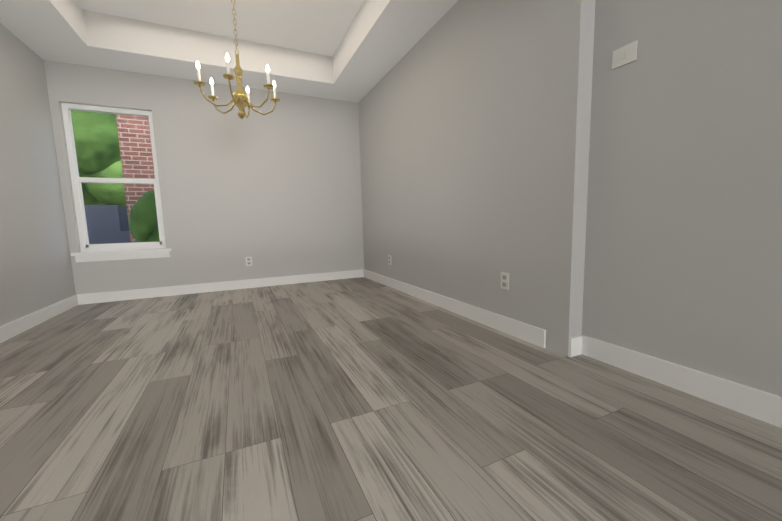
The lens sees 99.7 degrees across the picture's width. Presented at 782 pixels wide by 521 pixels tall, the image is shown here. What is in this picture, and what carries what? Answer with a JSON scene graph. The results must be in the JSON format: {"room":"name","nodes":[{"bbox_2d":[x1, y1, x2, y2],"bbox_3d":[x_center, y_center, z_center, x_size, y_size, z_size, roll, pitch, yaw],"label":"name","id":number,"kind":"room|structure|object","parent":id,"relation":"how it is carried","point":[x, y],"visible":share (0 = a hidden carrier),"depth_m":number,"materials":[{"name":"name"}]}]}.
{"room":"empty dining room","nodes":[
{"label":"empty dining room","id":0,"kind":"room"},
{"bbox_2d":[0,0,457,102],"bbox_3d":[1.608,-1.875,-1.340,9.750,0.778,12.450,-5,7,-25],"label":"ceiling","id":1,"kind":"structure","parent":0,"point":[351,50],"depth_m":3.17,"materials":[{"name":"white paint"}]},
{"bbox_2d":[193,0,279,118],"bbox_3d":[-1.197,-1.673,2.552,0.621,1.119,0.621,-5,7,-25],"label":"dining chandelier","id":2,"kind":"object","parent":1,"relation":"hanging from","point":[241,98],"visible":1,"depth_m":2.55,"materials":[{"name":"gold metal"}]},
{"bbox_2d":[0,277,781,520],"bbox_3d":[1.649,0.910,-0.952,9.750,0.120,12.600,-5,7,-25],"label":"floor","id":3,"kind":"structure","parent":0,"point":[358,399],"depth_m":1.28,"materials":[{"name":"grey wood"}]},
{"bbox_2d":[0,0,781,396],"bbox_3d":[1.609,-0.649,-1.131,9.750,3.020,12.600,-5,7,-25],"label":"wall","id":4,"kind":"structure","parent":0,"point":[556,168],"depth_m":2.20,"materials":[{"name":"grey paint"}]},
{"bbox_2d":[61,103,170,261],"bbox_3d":[-2.963,-0.819,3.576,0.870,1.620,0.170,-5,7,-25],"label":"dining room window","id":5,"kind":"structure","parent":4,"relation":"in","point":[91,253],"depth_m":3.56,"materials":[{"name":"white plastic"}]},
{"bbox_2d":[245,257,251,265],"bbox_3d":[-1.792,0.010,4.159,0.075,0.115,0.009,-5,7,-25],"label":"outlet","id":6,"kind":"object","parent":4,"relation":"attached to","point":[248,261],"visible":1,"depth_m":4.16,"materials":[{"name":"white plastic"}]},
{"bbox_2d":[388,255,390,264],"bbox_3d":[-0.015,-0.005,3.974,0.009,0.115,0.075,-5,7,-25],"label":"outlet","id":7,"kind":"object","parent":4,"relation":"attached to","point":[389,259],"visible":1,"depth_m":3.97,"materials":[{"name":"white plastic"}]},
{"bbox_2d":[0,269,781,427],"bbox_3d":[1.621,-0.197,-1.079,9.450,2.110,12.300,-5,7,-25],"label":"baseboard","id":8,"kind":"structure","parent":4,"relation":"attached to","point":[764,406],"depth_m":2.12,"materials":[{"name":"white wood"}]},
{"bbox_2d":[500,272,508,289],"bbox_3d":[0.781,0.141,2.267,0.009,0.115,0.075,-5,7,-25],"label":"outlet","id":9,"kind":"object","parent":4,"relation":"attached to","point":[504,280],"visible":1,"depth_m":2.26,"materials":[{"name":"white plastic"}]},
{"bbox_2d":[612,40,637,69],"bbox_3d":[1.123,-0.989,1.590,0.012,0.085,0.110,-5,7,-25],"label":"light switch","id":10,"kind":"object","parent":4,"relation":"attached to","point":[624,55],"visible":1,"depth_m":1.58,"materials":[{"name":"white plastic"}]},
{"label":"outside","id":11,"kind":"structure","parent":0,"visible":0},
{"bbox_3d":[5.640,0.417,4.025,70.000,0.220,80.000,-5,7,-25],"label":"ground","id":12,"kind":"structure","parent":11,"visible":0},
{"bbox_2d":[71,110,125,205],"bbox_3d":[-6.590,-3.042,9.969,19.281,6.364,7.907,-5,7,-25],"label":"trees","id":13,"kind":"object","parent":12,"relation":"on","point":[109,138],"depth_m":8.16,"materials":[{"name":"green plant"}]},
{"bbox_2d":[116,114,154,242],"bbox_3d":[-3.616,-1.289,6.283,2.250,3.130,0.400,-5,7,-25],"label":"brick","id":14,"kind":"object","parent":12,"relation":"on","point":[142,154],"depth_m":5.66,"materials":[{"name":"red brick"}]},
{"bbox_2d":[128,191,159,241],"bbox_3d":[-3.120,-0.200,4.298,0.440,1.394,0.440,-5,7,-25],"label":"bush","id":15,"kind":"object","parent":12,"relation":"on","point":[137,207],"depth_m":4.11,"materials":[{"name":"green plant"}]},
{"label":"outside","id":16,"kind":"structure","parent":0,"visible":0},
{"bbox_2d":[84,205,130,243],"bbox_3d":[-6.025,-0.481,6.680,2.000,1.200,1.600,-5,7,-25],"label":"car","id":17,"kind":"object","parent":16,"point":[120,214],"depth_m":6.23,"materials":[{"name":"blue"}]}
]}

